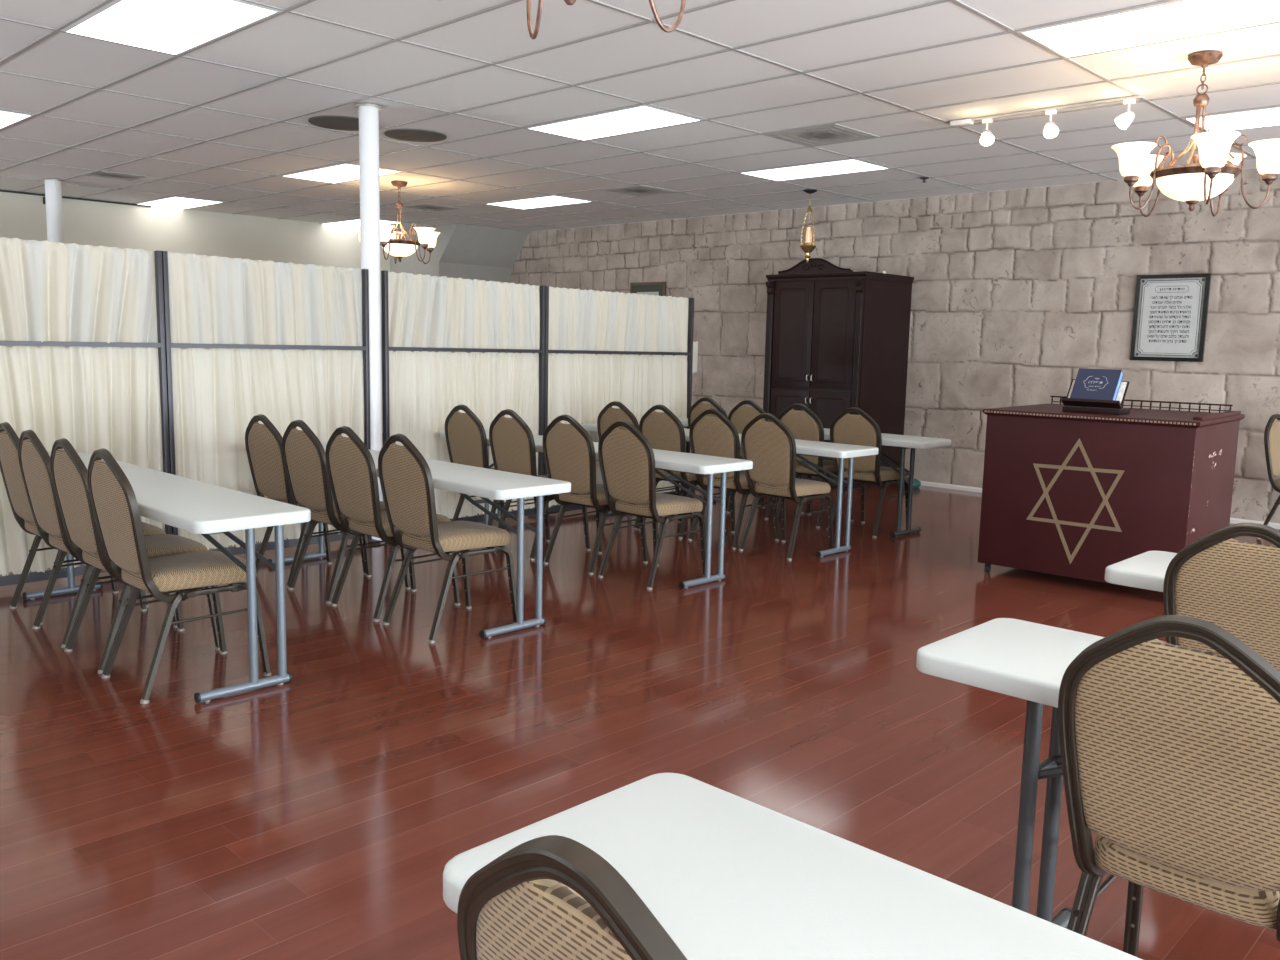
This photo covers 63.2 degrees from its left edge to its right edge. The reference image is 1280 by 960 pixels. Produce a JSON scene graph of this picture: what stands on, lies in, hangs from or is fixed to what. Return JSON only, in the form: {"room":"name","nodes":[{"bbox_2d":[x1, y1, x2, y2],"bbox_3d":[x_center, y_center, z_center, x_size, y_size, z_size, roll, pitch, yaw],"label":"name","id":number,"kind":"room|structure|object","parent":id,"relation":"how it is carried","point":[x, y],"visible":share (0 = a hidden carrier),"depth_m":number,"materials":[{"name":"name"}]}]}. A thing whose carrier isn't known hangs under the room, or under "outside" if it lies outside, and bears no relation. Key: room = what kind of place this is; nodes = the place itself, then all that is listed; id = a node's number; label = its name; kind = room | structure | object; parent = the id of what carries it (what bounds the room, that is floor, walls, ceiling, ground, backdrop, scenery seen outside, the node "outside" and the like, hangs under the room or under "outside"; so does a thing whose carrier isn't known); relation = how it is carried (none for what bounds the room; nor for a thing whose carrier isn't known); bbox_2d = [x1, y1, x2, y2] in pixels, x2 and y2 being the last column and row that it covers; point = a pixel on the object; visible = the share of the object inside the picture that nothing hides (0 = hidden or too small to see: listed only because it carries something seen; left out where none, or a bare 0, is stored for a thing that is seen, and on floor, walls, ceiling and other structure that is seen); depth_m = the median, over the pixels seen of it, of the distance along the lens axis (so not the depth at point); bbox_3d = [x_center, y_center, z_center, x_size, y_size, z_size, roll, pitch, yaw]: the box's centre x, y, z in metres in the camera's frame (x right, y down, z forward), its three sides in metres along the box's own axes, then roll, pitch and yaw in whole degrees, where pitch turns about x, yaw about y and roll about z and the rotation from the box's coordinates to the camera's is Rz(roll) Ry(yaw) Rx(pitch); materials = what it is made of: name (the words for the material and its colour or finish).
{"room":"house of worship","nodes":[
{"label":"house of worship","id":0,"kind":"room"},
{"bbox_2d":[0,189,389,432],"bbox_3d":[-8.009,-1.663,10.800,0.150,2.920,15.260,8,10,43],"label":"wall","id":1,"kind":"structure","parent":0,"point":[22,216],"depth_m":12.96,"materials":[{"name":"beige paint"}]},
{"bbox_2d":[0,190,150,206],"bbox_3d":[-9.519,-2.901,8.905,0.020,0.020,10.350,8,10,43],"label":"trim","id":2,"kind":"structure","parent":1,"relation":"attached to","point":[18,192],"depth_m":12.03,"materials":[{"name":"black metal"}]},
{"bbox_2d":[0,433,1279,959],"bbox_3d":[-1.924,0.737,5.146,17.180,0.080,15.260,8,10,43],"label":"floor","id":3,"kind":"structure","parent":0,"point":[320,814],"depth_m":3.79,"materials":[{"name":"brown wood"}]},
{"bbox_2d":[42,179,68,347],"bbox_3d":[-6.034,-1.619,10.828,0.230,2.914,0.230,8,10,43],"label":"column","id":4,"kind":"structure","parent":3,"relation":"on","point":[53,191],"depth_m":10.62,"materials":[{"name":"white paint"}]},
{"bbox_2d":[0,422,148,624],"bbox_3d":[-2.867,0.178,5.238,0.443,0.962,0.567,8,10,43],"label":"banquet chair","id":5,"kind":"object","parent":3,"relation":"on","point":[9,440],"visible":0.41,"depth_m":5.09,"materials":[{"name":"brown fabric"}]},
{"bbox_2d":[18,430,177,647],"bbox_3d":[-2.550,0.231,4.893,0.443,0.962,0.567,8,10,43],"label":"banquet chair","id":6,"kind":"object","parent":3,"relation":"on","point":[34,459],"visible":0.59,"depth_m":4.70,"materials":[{"name":"brown fabric"}]},
{"bbox_2d":[50,438,219,673],"bbox_3d":[-2.212,0.283,4.556,0.443,0.962,0.567,8,10,43],"label":"banquet chair","id":7,"kind":"object","parent":3,"relation":"on","point":[68,470],"visible":0.71,"depth_m":4.40,"materials":[{"name":"brown fabric"}]},
{"bbox_2d":[22,452,310,702],"bbox_3d":[-2.332,0.363,4.785,2.520,0.738,0.457,8,10,43],"label":"folding table","id":8,"kind":"object","parent":3,"relation":"on","point":[190,505],"visible":0.8,"depth_m":4.13,"materials":[{"name":"grey plastic"}]},
{"bbox_2d":[87,448,270,703],"bbox_3d":[-1.874,0.336,4.219,0.443,0.962,0.567,8,10,43],"label":"banquet chair","id":9,"kind":"object","parent":3,"relation":"on","point":[114,503],"visible":0.95,"depth_m":4.07,"materials":[{"name":"brown fabric"}]},
{"bbox_2d":[0,237,551,585],"bbox_3d":[-2.261,-0.463,6.659,0.258,1.885,4.306,8,10,43],"label":"divider","id":10,"kind":"object","parent":3,"relation":"on","point":[216,303],"depth_m":6.38,"materials":[{"name":"grey fabric"}]},
{"bbox_2d":[0,237,157,342],"bbox_3d":[-3.266,-1.011,5.544,0.084,0.555,1.349,8,10,43],"label":"curtain","id":11,"kind":"object","parent":10,"relation":"hanging from","point":[50,292],"depth_m":5.73,"materials":[{"name":"white fabric"}]},
{"bbox_2d":[0,346,164,575],"bbox_3d":[-3.286,-0.108,5.664,0.104,1.262,1.349,8,10,43],"label":"curtain","id":12,"kind":"object","parent":10,"relation":"hanging from","point":[111,398],"depth_m":5.78,"materials":[{"name":"white fabric"}]},
{"bbox_2d":[167,251,361,345],"bbox_3d":[-2.316,-1.111,6.528,0.084,0.540,1.298,8,10,43],"label":"curtain","id":13,"kind":"object","parent":10,"relation":"hanging from","point":[212,300],"depth_m":6.46,"materials":[{"name":"white fabric"}]},
{"bbox_2d":[171,348,363,549],"bbox_3d":[-2.328,-0.216,6.640,0.087,1.260,1.298,8,10,43],"label":"curtain","id":14,"kind":"object","parent":10,"relation":"hanging from","point":[216,393],"depth_m":6.49,"materials":[{"name":"white fabric"}]},
{"bbox_2d":[389,351,538,518],"bbox_3d":[-1.277,-0.333,7.718,0.060,1.257,1.390,8,10,43],"label":"curtain","id":15,"kind":"object","parent":10,"relation":"hanging from","point":[425,386],"depth_m":7.61,"materials":[{"name":"white fabric"}]},
{"bbox_2d":[388,272,539,349],"bbox_3d":[-1.263,-1.218,7.607,0.068,0.528,1.390,8,10,43],"label":"curtain","id":16,"kind":"object","parent":10,"relation":"hanging from","point":[426,312],"depth_m":7.55,"materials":[{"name":"white fabric"}]},
{"bbox_2d":[245,414,365,587],"bbox_3d":[-1.950,0.088,6.072,0.443,0.962,0.567,8,10,42],"label":"banquet chair","id":17,"kind":"object","parent":3,"relation":"on","point":[263,442],"visible":0.56,"depth_m":5.87,"materials":[{"name":"brown fabric"}]},
{"bbox_2d":[282,420,410,603],"bbox_3d":[-1.630,0.137,5.753,0.443,0.962,0.567,8,10,43],"label":"banquet chair","id":18,"kind":"object","parent":3,"relation":"on","point":[304,458],"visible":0.7,"depth_m":5.56,"materials":[{"name":"brown fabric"}]},
{"bbox_2d":[355,103,382,540],"bbox_3d":[-1.827,-1.028,7.075,0.209,2.914,0.209,8,10,43],"label":"column","id":19,"kind":"structure","parent":3,"relation":"on","point":[368,113],"depth_m":6.95,"materials":[{"name":"white paint"}]},
{"bbox_2d":[325,426,459,621],"bbox_3d":[-1.294,0.188,5.428,0.443,0.962,0.567,8,10,43],"label":"banquet chair","id":20,"kind":"object","parent":3,"relation":"on","point":[351,469],"visible":0.82,"depth_m":5.23,"materials":[{"name":"brown fabric"}]},
{"bbox_2d":[245,442,570,638],"bbox_3d":[-1.383,0.259,5.725,2.520,0.738,0.457,8,10,43],"label":"folding table","id":21,"kind":"object","parent":3,"relation":"on","point":[484,483],"visible":0.64,"depth_m":5.05,"materials":[{"name":"grey plastic"}]},
{"bbox_2d":[378,434,516,643],"bbox_3d":[-0.940,0.242,5.084,0.567,0.962,0.443,-6,11,-44],"label":"banquet chair","id":22,"kind":"object","parent":3,"relation":"on","point":[405,476],"visible":0.98,"depth_m":4.93,"materials":[{"name":"brown fabric"}]},
{"bbox_2d":[445,405,535,529],"bbox_3d":[-1.034,-0.056,7.306,0.443,0.962,0.567,8,10,43],"label":"banquet chair","id":23,"kind":"object","parent":3,"relation":"on","point":[465,434],"visible":0.45,"depth_m":7.09,"materials":[{"name":"brown fabric"}]},
{"bbox_2d":[489,409,590,560],"bbox_3d":[-0.674,0.000,6.949,0.443,0.962,0.567,8,10,43],"label":"banquet chair","id":24,"kind":"object","parent":3,"relation":"on","point":[512,443],"visible":0.59,"depth_m":6.75,"materials":[{"name":"brown fabric"}]},
{"bbox_2d":[457,835,686,959],"bbox_3d":[0.129,0.785,1.172,0.567,0.962,0.443,-6,10,-43],"label":"banquet chair","id":25,"kind":"object","parent":3,"relation":"on","point":[550,897],"visible":1,"depth_m":0.95,"materials":[{"name":"brown fabric"}]},
{"bbox_2d":[542,415,647,574],"bbox_3d":[-0.286,0.058,6.574,0.443,0.962,0.567,8,10,42],"label":"banquet chair","id":26,"kind":"object","parent":3,"relation":"on","point":[568,449],"visible":0.85,"depth_m":6.38,"materials":[{"name":"brown fabric"}]},
{"bbox_2d":[440,429,752,588],"bbox_3d":[-0.397,0.137,6.810,2.520,0.738,0.457,8,10,43],"label":"folding table","id":27,"kind":"object","parent":3,"relation":"on","point":[668,461],"visible":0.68,"depth_m":6.14,"materials":[{"name":"grey plastic"}]},
{"bbox_2d":[544,286,697,519],"bbox_3d":[-0.074,-0.688,8.953,2.054,1.822,0.391,-6,10,-44],"label":"divider","id":28,"kind":"object","parent":3,"relation":"on","point":[578,322],"depth_m":8.69,"materials":[{"name":"grey fabric"}]},
{"bbox_2d":[548,353,686,506],"bbox_3d":[-0.176,-0.453,8.820,1.634,1.252,0.093,-6,10,-44],"label":"curtain","id":29,"kind":"object","parent":28,"relation":"hanging from","point":[580,386],"depth_m":8.71,"materials":[{"name":"white fabric"}]},
{"bbox_2d":[548,287,688,351],"bbox_3d":[-0.155,-1.321,8.703,1.634,0.505,0.053,-6,10,-44],"label":"curtain","id":30,"kind":"object","parent":28,"relation":"hanging from","point":[579,320],"depth_m":8.64,"materials":[{"name":"white fabric"}]},
{"bbox_2d":[597,401,681,529],"bbox_3d":[-0.008,-0.141,8.118,0.443,0.962,0.567,8,10,43],"label":"banquet chair","id":31,"kind":"object","parent":3,"relation":"on","point":[609,415],"visible":0.2,"depth_m":7.89,"materials":[{"name":"brown fabric"}]},
{"bbox_2d":[598,420,705,589],"bbox_3d":[0.076,0.113,6.223,0.443,0.962,0.567,8,10,43],"label":"banquet chair","id":32,"kind":"object","parent":3,"relation":"on","point":[626,457],"visible":0.99,"depth_m":6.06,"materials":[{"name":"brown fabric"}]},
{"bbox_2d":[638,405,725,538],"bbox_3d":[0.316,-0.091,7.795,0.443,0.962,0.567,8,10,43],"label":"banquet chair","id":33,"kind":"object","parent":3,"relation":"on","point":[663,430],"visible":0.48,"depth_m":7.57,"materials":[{"name":"brown fabric"}]},
{"bbox_2d":[688,397,761,511],"bbox_3d":[0.733,-0.244,9.023,0.443,0.962,0.567,8,10,43],"label":"banquet chair","id":34,"kind":"object","parent":3,"relation":"on","point":[698,407],"visible":0.27,"depth_m":8.80,"materials":[{"name":"brown fabric"}]},
{"bbox_2d":[581,423,878,556],"bbox_3d":[0.559,0.028,7.792,2.520,0.738,0.457,8,10,43],"label":"folding table","id":35,"kind":"object","parent":3,"relation":"on","point":[803,447],"visible":0.49,"depth_m":7.11,"materials":[{"name":"grey plastic"}]},
{"bbox_2d":[688,409,778,549],"bbox_3d":[0.673,-0.037,7.450,0.443,0.962,0.567,8,10,43],"label":"banquet chair","id":36,"kind":"object","parent":3,"relation":"on","point":[718,436],"visible":0.75,"depth_m":7.25,"materials":[{"name":"brown fabric"}]},
{"bbox_2d":[726,400,803,519],"bbox_3d":[1.050,-0.195,8.707,0.443,0.962,0.567,8,10,43],"label":"banquet chair","id":37,"kind":"object","parent":3,"relation":"on","point":[740,415],"visible":0.3,"depth_m":8.50,"materials":[{"name":"brown fabric"}]},
{"bbox_2d":[739,413,833,560],"bbox_3d":[1.009,0.014,7.125,0.443,0.962,0.567,8,10,43],"label":"banquet chair","id":38,"kind":"object","parent":3,"relation":"on","point":[771,446],"visible":0.98,"depth_m":6.96,"materials":[{"name":"brown fabric"}]},
{"bbox_2d":[443,773,1142,959],"bbox_3d":[0.783,0.977,0.688,2.520,0.738,0.457,8,10,43],"label":"folding table","id":39,"kind":"object","parent":3,"relation":"on","point":[726,875],"visible":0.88,"depth_m":1.30,"materials":[{"name":"grey plastic"}]},
{"bbox_2d":[773,403,853,527],"bbox_3d":[1.404,-0.142,8.364,0.443,0.962,0.567,8,10,42],"label":"banquet chair","id":40,"kind":"object","parent":3,"relation":"on","point":[805,424],"visible":0.55,"depth_m":8.14,"materials":[{"name":"brown fabric"}]},
{"bbox_2d":[678,418,950,537],"bbox_3d":[1.275,-0.056,8.542,2.520,0.738,0.457,8,10,43],"label":"folding table","id":41,"kind":"object","parent":3,"relation":"on","point":[904,442],"visible":0.47,"depth_m":7.79,"materials":[{"name":"grey plastic"}]},
{"bbox_2d":[763,258,913,489],"bbox_3d":[2.024,-1.123,10.868,1.210,2.274,0.950,8,10,43],"label":"tall cabinet","id":42,"kind":"object","parent":3,"relation":"on","point":[837,338],"visible":0.8,"depth_m":10.49,"materials":[{"name":"brown wood"}]},
{"bbox_2d":[826,407,908,537],"bbox_3d":[1.772,-0.087,8.008,0.443,0.962,0.567,8,10,43],"label":"banquet chair","id":43,"kind":"object","parent":3,"relation":"on","point":[862,429],"visible":0.81,"depth_m":7.82,"materials":[{"name":"brown fabric"}]},
{"bbox_2d":[897,477,920,487],"bbox_3d":[2.712,-0.019,10.656,0.315,0.171,0.170,8,10,43],"label":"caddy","id":44,"kind":"object","parent":3,"relation":"on","point":[916,484],"visible":0.29,"depth_m":10.56,"materials":[{"name":"teal"}]},
{"bbox_2d":[916,618,1103,928],"bbox_3d":[1.661,0.864,1.683,2.520,0.738,0.457,8,10,43],"label":"folding table","id":45,"kind":"object","parent":3,"relation":"on","point":[1029,661],"visible":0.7,"depth_m":2.32,"materials":[{"name":"grey plastic"}]},
{"bbox_2d":[977,396,1244,586],"bbox_3d":[2.955,0.059,6.572,1.229,1.100,1.134,8,10,40],"label":"podium","id":46,"kind":"object","parent":3,"relation":"on","point":[1069,494],"visible":0.78,"depth_m":6.17,"materials":[{"name":"red paint"}]},
{"bbox_2d":[1061,379,1129,414],"bbox_3d":[2.764,-0.505,6.303,0.336,0.196,0.221,8,10,42],"label":"book stand","id":47,"kind":"object","parent":46,"relation":"on","point":[1113,407],"visible":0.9,"depth_m":6.23,"materials":[{"name":"brown wood"}]},
{"bbox_2d":[1070,368,1123,399],"bbox_3d":[2.756,-0.565,6.284,0.250,0.208,0.159,8,10,42],"label":"book","id":48,"kind":"object","parent":47,"relation":"on","point":[1099,384],"visible":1,"depth_m":6.26,"materials":[{"name":"blue paper"}]},
{"bbox_2d":[1105,551,1176,591],"bbox_3d":[2.508,0.758,2.624,2.520,0.738,0.457,8,10,43],"label":"folding table","id":49,"kind":"object","parent":3,"relation":"on","point":[1147,570],"visible":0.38,"depth_m":3.26,"materials":[{"name":"grey plastic"}]},
{"bbox_2d":[1058,615,1279,956],"bbox_3d":[1.118,0.692,2.041,0.443,0.962,0.567,8,10,43],"label":"banquet chair","id":50,"kind":"object","parent":3,"relation":"on","point":[1170,753],"visible":0.99,"depth_m":1.85,"materials":[{"name":"brown fabric"}]},
{"bbox_2d":[1163,523,1279,670],"bbox_3d":[1.829,0.572,3.057,0.443,0.962,0.567,8,10,43],"label":"banquet chair","id":51,"kind":"object","parent":3,"relation":"on","point":[1221,580],"visible":0.44,"depth_m":2.86,"materials":[{"name":"brown fabric"}]},
{"bbox_2d":[1256,414,1279,538],"bbox_3d":[5.123,-0.009,7.985,0.443,0.962,0.567,-4,10,-37],"label":"banquet chair","id":52,"kind":"object","parent":3,"relation":"on","point":[1272,429],"visible":0.98,"depth_m":8.02,"materials":[{"name":"brown fabric"}]},
{"bbox_2d":[0,0,1279,231],"bbox_3d":[-1.859,-2.230,4.752,17.180,0.080,15.260,8,10,43],"label":"ceiling","id":53,"kind":"structure","parent":0,"point":[221,119],"depth_m":6.55,"materials":[{"name":"white tile"}]},
{"bbox_2d":[0,110,33,129],"bbox_3d":[-4.944,-2.639,7.612,1.202,0.010,0.592,8,10,43],"label":"recessed light","id":54,"kind":"object","parent":53,"relation":"in","point":[7,118],"visible":1,"depth_m":7.50,"materials":[{"name":"white paint"}]},
{"bbox_2d":[82,170,146,180],"bbox_3d":[-5.160,-2.989,10.218,0.450,0.009,0.450,8,10,43],"label":"ceiling vent","id":55,"kind":"object","parent":53,"relation":"in","point":[104,174],"visible":1,"depth_m":10.19,"materials":[{"name":"metal"}]},
{"bbox_2d":[61,0,282,55],"bbox_3d":[-2.317,-2.247,5.099,1.202,0.010,0.592,8,10,43],"label":"recessed light","id":56,"kind":"object","parent":53,"relation":"in","point":[175,27],"visible":1,"depth_m":5.09,"materials":[{"name":"white paint"}]},
{"bbox_2d":[137,196,222,208],"bbox_3d":[-5.453,-3.274,12.304,1.202,0.010,0.592,8,10,43],"label":"recessed light","id":57,"kind":"object","parent":53,"relation":"in","point":[175,202],"visible":1,"depth_m":12.24,"materials":[{"name":"white paint"}]},
{"bbox_2d":[308,115,358,130],"bbox_3d":[-2.127,-2.556,7.462,0.480,0.012,0.480,8,10,43],"label":"round speaker","id":58,"kind":"object","parent":53,"relation":"attached to","point":[346,123],"visible":0.7,"depth_m":7.40},
{"bbox_2d":[280,163,400,182],"bbox_3d":[-2.825,-2.881,9.790,1.202,0.010,0.592,8,10,43],"label":"recessed light","id":59,"kind":"object","parent":53,"relation":"in","point":[343,172],"visible":0.81,"depth_m":9.77,"materials":[{"name":"white paint"}]},
{"bbox_2d":[321,219,404,227],"bbox_3d":[-3.759,-3.467,14.045,1.202,0.010,0.592,8,10,43],"label":"recessed light","id":60,"kind":"object","parent":53,"relation":"in","point":[355,223],"visible":0.57,"depth_m":14.00,"materials":[{"name":"white paint"}]},
{"bbox_2d":[354,181,439,263],"bbox_3d":[-2.353,-2.547,10.295,0.848,0.774,0.838,8,10,43],"label":"chandelier","id":61,"kind":"object","parent":53,"relation":"hanging from","point":[391,242],"visible":0.87,"depth_m":10.19,"materials":[{"name":"white glass"}]},
{"bbox_2d":[384,129,446,141],"bbox_3d":[-1.692,-2.598,7.852,0.460,0.012,0.460,8,10,43],"label":"round speaker","id":62,"kind":"object","parent":53,"relation":"attached to","point":[414,135],"visible":1,"depth_m":7.81},
{"bbox_2d":[403,203,459,210],"bbox_3d":[-2.449,-3.189,12.177,0.500,0.009,0.500,8,10,43],"label":"ceiling vent","id":63,"kind":"object","parent":53,"relation":"in","point":[424,206],"visible":1,"depth_m":12.14,"materials":[{"name":"metal"}]},
{"bbox_2d":[485,195,593,208],"bbox_3d":[-1.130,-3.075,11.531,1.202,0.010,0.592,8,10,43],"label":"recessed light","id":64,"kind":"object","parent":53,"relation":"in","point":[552,200],"visible":1,"depth_m":11.48,"materials":[{"name":"white paint"}]},
{"bbox_2d":[527,0,685,38],"bbox_3d":[-0.123,-1.429,2.251,0.848,0.774,0.838,8,10,43],"label":"chandelier","id":65,"kind":"object","parent":53,"relation":"hanging from","point":[568,2],"visible":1,"depth_m":2.49,"materials":[{"name":"brown metal"}]},
{"bbox_2d":[526,104,702,140],"bbox_3d":[-0.198,-2.489,7.277,1.202,0.010,0.592,8,10,43],"label":"recessed light","id":66,"kind":"object","parent":53,"relation":"in","point":[641,117],"visible":1,"depth_m":7.22,"materials":[{"name":"white paint"}]},
{"bbox_2d":[602,185,675,195],"bbox_3d":[-0.009,-2.905,10.450,0.520,0.009,0.520,8,10,43],"label":"ceiling vent","id":67,"kind":"object","parent":53,"relation":"in","point":[638,190],"visible":1,"depth_m":10.43,"materials":[{"name":"metal"}]},
{"bbox_2d":[800,189,816,262],"bbox_3d":[1.656,-2.483,10.206,0.164,0.700,0.164,8,10,43],"label":"lamp","id":68,"kind":"object","parent":53,"relation":"hanging from","point":[807,247],"visible":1,"depth_m":10.19,"materials":[{"name":"gold metal"}]},
{"bbox_2d":[738,158,889,180],"bbox_3d":[1.497,-2.683,9.018,1.202,0.010,0.592,8,10,43],"label":"recessed light","id":69,"kind":"object","parent":53,"relation":"in","point":[852,165],"visible":1,"depth_m":8.96,"materials":[{"name":"white paint"}]},
{"bbox_2d":[767,123,879,145],"bbox_3d":[1.321,-2.485,7.505,0.580,0.009,0.580,8,10,43],"label":"ceiling vent","id":70,"kind":"object","parent":53,"relation":"in","point":[830,133],"visible":1,"depth_m":7.48,"materials":[{"name":"metal"}]},
{"bbox_2d":[950,95,1140,145],"bbox_3d":[2.505,-2.237,6.548,1.200,0.187,0.105,8,10,43],"label":"track light","id":71,"kind":"object","parent":53,"relation":"attached to","point":[1123,121],"visible":1,"depth_m":6.48,"materials":[{"name":"grey metal"}]},
{"bbox_2d":[1017,0,1279,57],"bbox_3d":[2.430,-2.097,4.763,1.202,0.010,0.592,8,10,43],"label":"recessed light","id":72,"kind":"object","parent":53,"relation":"in","point":[1178,19],"visible":1,"depth_m":4.80,"materials":[{"name":"white paint"}]},
{"bbox_2d":[1111,51,1279,216],"bbox_3d":[2.884,-1.773,5.341,0.848,0.774,0.838,8,10,43],"label":"chandelier","id":73,"kind":"object","parent":53,"relation":"hanging from","point":[1217,169],"visible":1,"depth_m":5.25,"materials":[{"name":"white glass"}]},
{"bbox_2d":[1182,106,1279,131],"bbox_3d":[4.125,-2.291,6.505,1.202,0.010,0.592,8,10,43],"label":"recessed light","id":74,"kind":"object","parent":53,"relation":"in","point":[1263,117],"visible":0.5,"depth_m":6.70,"materials":[{"name":"white paint"}]},
{"bbox_2d":[692,341,697,373],"bbox_3d":[0.496,-1.128,9.547,0.025,0.295,0.420,3,8,9],"label":"curtain","id":75,"kind":"object","parent":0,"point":[695,344],"depth_m":9.58,"materials":[{"name":"white fabric"}]},
{"bbox_2d":[511,168,1279,522],"bbox_3d":[3.296,-1.343,10.286,16.890,2.920,0.027,8,10,43],"label":"wall","id":76,"kind":"structure","parent":0,"point":[1015,292],"depth_m":10.08,"materials":[{"name":"stone"}]},
{"bbox_2d":[390,224,529,352],"bbox_3d":[-2.613,-2.110,15.077,1.630,2.919,1.266,8,10,43],"label":"wall","id":77,"kind":"structure","parent":76,"relation":"attached to","point":[472,252],"depth_m":14.51,"materials":[{"name":"grey paint"}]},
{"bbox_2d":[630,282,665,295],"bbox_3d":[0.096,-2.254,13.267,0.610,0.524,0.028,8,10,43],"label":"framed picture","id":78,"kind":"object","parent":76,"relation":"attached to","point":[649,288],"visible":0.38,"depth_m":13.22,"materials":[{"name":"brown wood"}]},
{"bbox_2d":[637,292,658,295],"bbox_3d":[0.095,-2.239,13.268,0.380,0.310,0.002,8,10,43],"label":"print","id":79,"kind":"object","parent":78,"relation":"attached to","point":[648,293],"depth_m":13.23,"materials":[{"name":"grey paper"}]},
{"bbox_2d":[920,481,1279,528],"bbox_3d":[6.060,0.499,7.796,9.100,0.045,0.035,8,10,43],"label":"baseboard","id":80,"kind":"structure","parent":76,"relation":"attached to","point":[924,483],"depth_m":10.40,"materials":[{"name":"white"}]},
{"bbox_2d":[1130,273,1210,361],"bbox_3d":[4.578,-1.401,8.998,0.590,0.740,0.031,8,10,43],"label":"framed plaque","id":81,"kind":"object","parent":76,"relation":"attached to","point":[1171,310],"visible":1,"depth_m":8.99,"materials":[{"name":"black"}]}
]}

